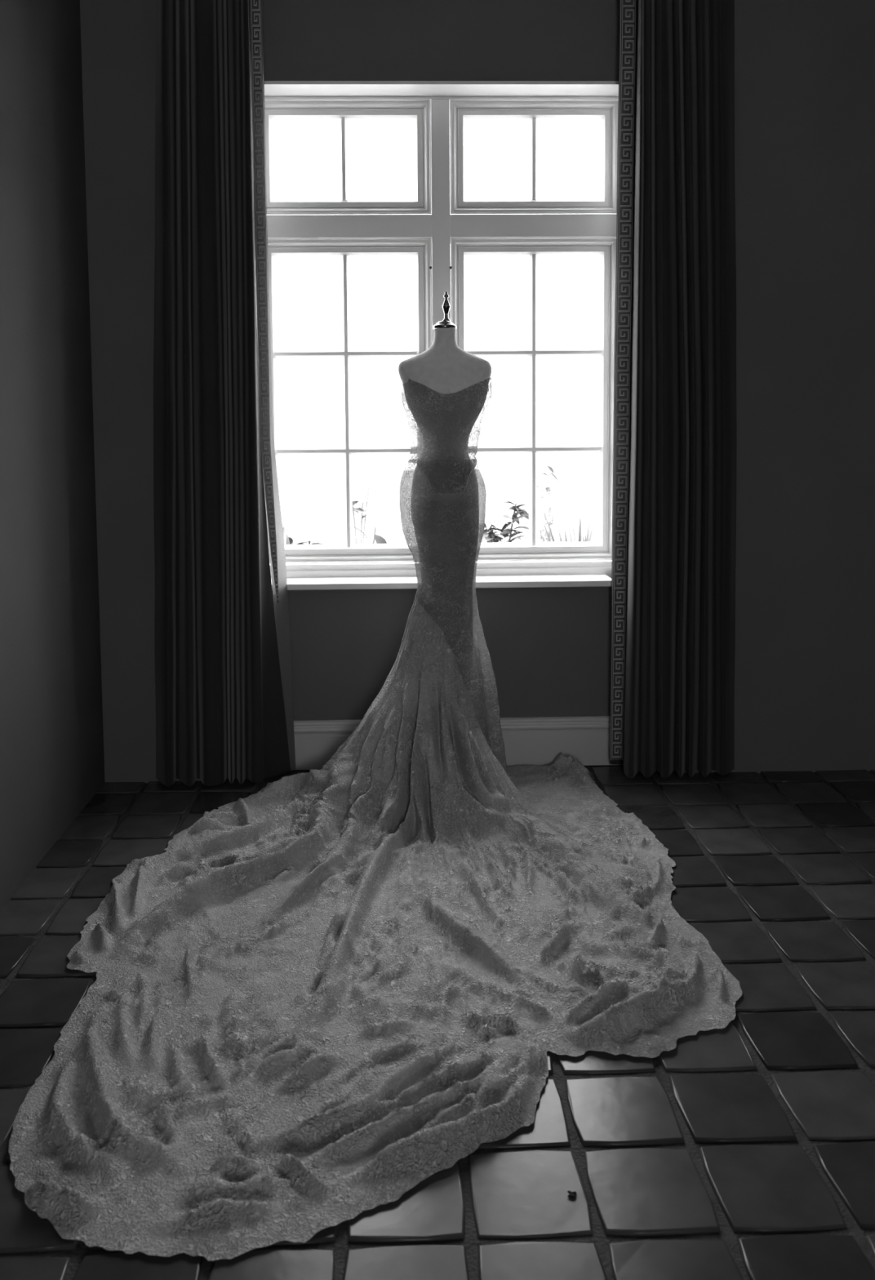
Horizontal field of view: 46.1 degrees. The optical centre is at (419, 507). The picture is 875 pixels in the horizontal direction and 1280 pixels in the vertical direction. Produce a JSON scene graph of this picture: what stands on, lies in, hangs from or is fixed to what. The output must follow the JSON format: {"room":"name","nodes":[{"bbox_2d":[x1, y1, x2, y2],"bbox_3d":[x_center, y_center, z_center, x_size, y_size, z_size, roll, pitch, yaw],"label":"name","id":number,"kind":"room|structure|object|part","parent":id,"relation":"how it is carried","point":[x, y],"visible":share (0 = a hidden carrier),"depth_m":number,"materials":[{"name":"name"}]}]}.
{"room":"dressing room","nodes":[
{"label":"dressing room","id":0,"kind":"room"},
{"bbox_2d":[0,0,104,910],"bbox_3d":[-1.841,-0.206,-0.192,1.515,3.090,8.540,-1,4,-1],"label":"wall","id":1,"kind":"structure","parent":0,"point":[52,758],"depth_m":3.18,"materials":[{"name":"grey paint"}]},
{"bbox_2d":[0,764,874,1279],"bbox_3d":[0.365,1.365,-0.067,5.900,0.123,8.640,-1,4,-1],"label":"floor","id":2,"kind":"structure","parent":0,"point":[744,1149],"depth_m":1.98,"materials":[{"name":"tile"}]},
{"bbox_2d":[398,291,492,394],"bbox_3d":[0.091,0.148,3.515,0.316,1.746,0.234,-1,4,-1],"label":"mannequin","id":3,"kind":"object","parent":2,"relation":"on","point":[445,367],"visible":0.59,"depth_m":3.41,"materials":[{"name":"fabric"}]},
{"bbox_2d":[8,377,742,1261],"bbox_3d":[-0.063,0.353,2.712,1.658,1.468,2.325,-1,4,-1],"label":"gown","id":4,"kind":"object","parent":3,"relation":"on","point":[348,979],"visible":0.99,"depth_m":2.44,"materials":[{"name":"fabric"}]},
{"bbox_2d":[567,1190,577,1198],"bbox_3d":[0.259,1.163,1.743,0.017,0.004,0.014,1,5,20],"label":"scrap","id":5,"kind":"object","parent":2,"relation":"on","point":[571,1194],"visible":1,"depth_m":1.74,"materials":[{"name":"black"}]},
{"bbox_2d":[80,0,874,782],"bbox_3d":[0.908,-0.546,3.938,4.385,3.090,0.390,-1,4,-1],"label":"wall","id":6,"kind":"structure","parent":0,"point":[805,69],"depth_m":3.75,"materials":[{"name":"grey paint"}]},
{"bbox_2d":[254,80,618,590],"bbox_3d":[0.052,-0.637,3.948,1.461,1.868,0.315,-1,4,-1],"label":"window","id":7,"kind":"structure","parent":6,"relation":"in","point":[424,229],"depth_m":3.95,"materials":[{"name":"white paint"}]},
{"bbox_3d":[-0.291,-1.334,3.956,0.668,0.428,0.115,-1,4,-1],"label":"sash","id":8,"kind":"part","parent":7,"relation":"part of","materials":[{"name":"white paint"}]},
{"bbox_3d":[-0.284,-0.410,4.027,0.668,1.251,0.115,-1,4,-1],"label":"sash","id":9,"kind":"part","parent":7,"relation":"part of","materials":[{"name":"white paint"}]},
{"bbox_3d":[0.081,0.249,4.095,1.389,0.069,0.138,-1,4,-1],"label":"rail","id":10,"kind":"part","parent":7,"relation":"part of","materials":[{"name":"white paint"}]},
{"bbox_3d":[0.032,0.286,3.973,1.404,0.024,0.225,-1,4,-1],"label":"sill","id":11,"kind":"part","parent":7,"relation":"part of","materials":[{"name":"white paint"}]},
{"bbox_3d":[0.067,-1.557,3.960,1.389,0.010,0.130,-1,4,-1],"label":"head rail","id":12,"kind":"part","parent":7,"relation":"part of","materials":[{"name":"white paint"}]},
{"bbox_3d":[0.446,-0.417,4.045,0.649,1.251,0.115,-1,4,-1],"label":"sash","id":13,"kind":"part","parent":7,"relation":"part of","materials":[{"name":"white paint"}]},
{"bbox_3d":[0.439,-1.341,3.974,0.649,0.428,0.115,-1,4,-1],"label":"sash","id":14,"kind":"part","parent":7,"relation":"part of","materials":[{"name":"white paint"}]},
{"bbox_2d":[293,715,623,769],"bbox_3d":[0.119,0.905,3.943,1.730,0.188,0.021,-1,4,-1],"label":"baseboard","id":15,"kind":"structure","parent":6,"relation":"attached to","point":[535,740],"depth_m":3.94,"materials":[{"name":"grey paint"}]},
{"bbox_3d":[0.120,-2.025,3.549,2.450,0.070,0.100,-1,4,-1],"label":"trim","id":16,"kind":"structure","parent":0,"visible":0},
{"bbox_2d":[153,0,295,786],"bbox_3d":[-0.718,-0.500,3.676,0.511,3.016,0.155,-1,5,-13],"label":"curtain","id":17,"kind":"object","parent":16,"relation":"hanging from","point":[224,682],"visible":1,"depth_m":3.67,"materials":[{"name":"fabric"}]},
{"bbox_2d":[609,0,737,778],"bbox_3d":[0.940,-0.518,3.730,0.452,3.016,0.169,-1,4,-1],"label":"curtain","id":18,"kind":"object","parent":16,"relation":"hanging from","point":[675,435],"visible":1,"depth_m":3.71,"materials":[{"name":"fabric"}]},
{"label":"outside","id":19,"kind":"structure","parent":0,"visible":0},
{"bbox_2d":[280,468,596,544],"bbox_3d":[-0.412,0.048,17.119,28.000,0.280,25.860,-1,4,-1],"label":"ground","id":20,"kind":"structure","parent":19,"point":[318,495],"depth_m":17.35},
{"bbox_2d":[282,519,331,544],"bbox_3d":[-0.672,0.425,5.628,0.492,0.738,0.348,2,5,26],"label":"plant","id":21,"kind":"object","parent":20,"relation":"on","point":[287,540],"visible":0.2,"depth_m":5.64,"materials":[{"name":"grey plant"}]},
{"bbox_2d":[342,482,373,544],"bbox_3d":[-0.378,0.255,6.473,0.201,0.943,0.209,-1,4,-1],"label":"plant","id":22,"kind":"object","parent":20,"relation":"on","point":[359,509],"visible":0.54,"depth_m":6.42,"materials":[{"name":"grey plant"}]},
{"bbox_3d":[-0.401,0.319,6.438,0.061,0.821,0.015,-1,4,-1],"label":"stem","id":23,"kind":"part","parent":22,"relation":"part of","materials":[{"name":"grey plant"}]},
{"bbox_3d":[-0.364,0.355,6.447,0.035,0.747,0.009,-4,6,-37],"label":"stem","id":24,"kind":"part","parent":22,"relation":"part of","materials":[{"name":"grey plant"}]},
{"bbox_3d":[-0.342,0.286,6.433,0.076,0.887,0.009,0,4,1],"label":"stem","id":25,"kind":"part","parent":22,"relation":"part of","materials":[{"name":"grey plant"}]},
{"bbox_2d":[342,520,386,544],"bbox_3d":[-0.195,0.440,5.437,0.554,0.730,0.422,-5,6,-44],"label":"plant","id":26,"kind":"object","parent":20,"relation":"on","point":[379,540],"visible":0.09,"depth_m":5.45,"materials":[{"name":"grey plant"}]},
{"bbox_3d":[-0.252,0.454,5.430,0.067,0.704,0.009,2,5,33],"label":"stem","id":27,"kind":"part","parent":26,"relation":"part of","materials":[{"name":"grey plant"}]},
{"bbox_2d":[481,501,528,542],"bbox_3d":[0.411,0.396,5.153,0.366,0.851,0.236,-4,6,-39],"label":"plant","id":28,"kind":"object","parent":20,"relation":"on","point":[489,535],"visible":0.49,"depth_m":5.13,"materials":[{"name":"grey plant"}]},
{"bbox_3d":[0.445,0.405,5.177,0.100,0.830,0.009,-2,5,-25],"label":"stem","id":29,"kind":"part","parent":28,"relation":"part of","materials":[{"name":"grey plant"}]},
{"bbox_2d":[524,512,565,542],"bbox_3d":[0.780,0.370,6.661,0.267,0.667,0.234,-4,6,-41],"label":"plant","id":30,"kind":"object","parent":20,"relation":"on","point":[550,521],"visible":0.4,"depth_m":6.62,"materials":[{"name":"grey plant"}]},
{"bbox_2d":[537,440,560,540],"bbox_3d":[0.926,0.072,7.536,0.167,1.123,0.294,-3,5,-32],"label":"plant","id":31,"kind":"object","parent":20,"relation":"on","point":[548,489],"visible":0.65,"depth_m":7.53,"materials":[{"name":"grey plant"}]},
{"bbox_3d":[0.913,0.206,7.564,0.115,0.852,0.009,-1,4,-1],"label":"stem","id":32,"kind":"part","parent":31,"relation":"part of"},
{"bbox_3d":[0.914,0.160,7.562,0.112,0.944,0.009,0,4,1],"label":"stem","id":33,"kind":"part","parent":31,"relation":"part of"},
{"bbox_3d":[0.932,0.078,7.562,0.078,1.107,0.009,1,5,14],"label":"stem","id":34,"kind":"part","parent":31,"relation":"part of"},
{"bbox_3d":[0.946,0.122,7.532,0.009,1.024,0.075,3,6,39],"label":"stem","id":35,"kind":"part","parent":31,"relation":"part of","materials":[{"name":"grey plant"}]},
{"bbox_3d":[0.959,0.201,7.532,0.009,0.867,0.073,1,5,13],"label":"stem","id":36,"kind":"part","parent":31,"relation":"part of","materials":[{"name":"grey plant"}]},
{"bbox_2d":[537,497,595,542],"bbox_3d":[0.896,0.344,5.970,0.529,0.823,0.474,-1,4,-1],"label":"plant","id":37,"kind":"object","parent":20,"relation":"on","point":[586,539],"visible":0.11,"depth_m":5.93,"materials":[{"name":"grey plant"}]}
]}

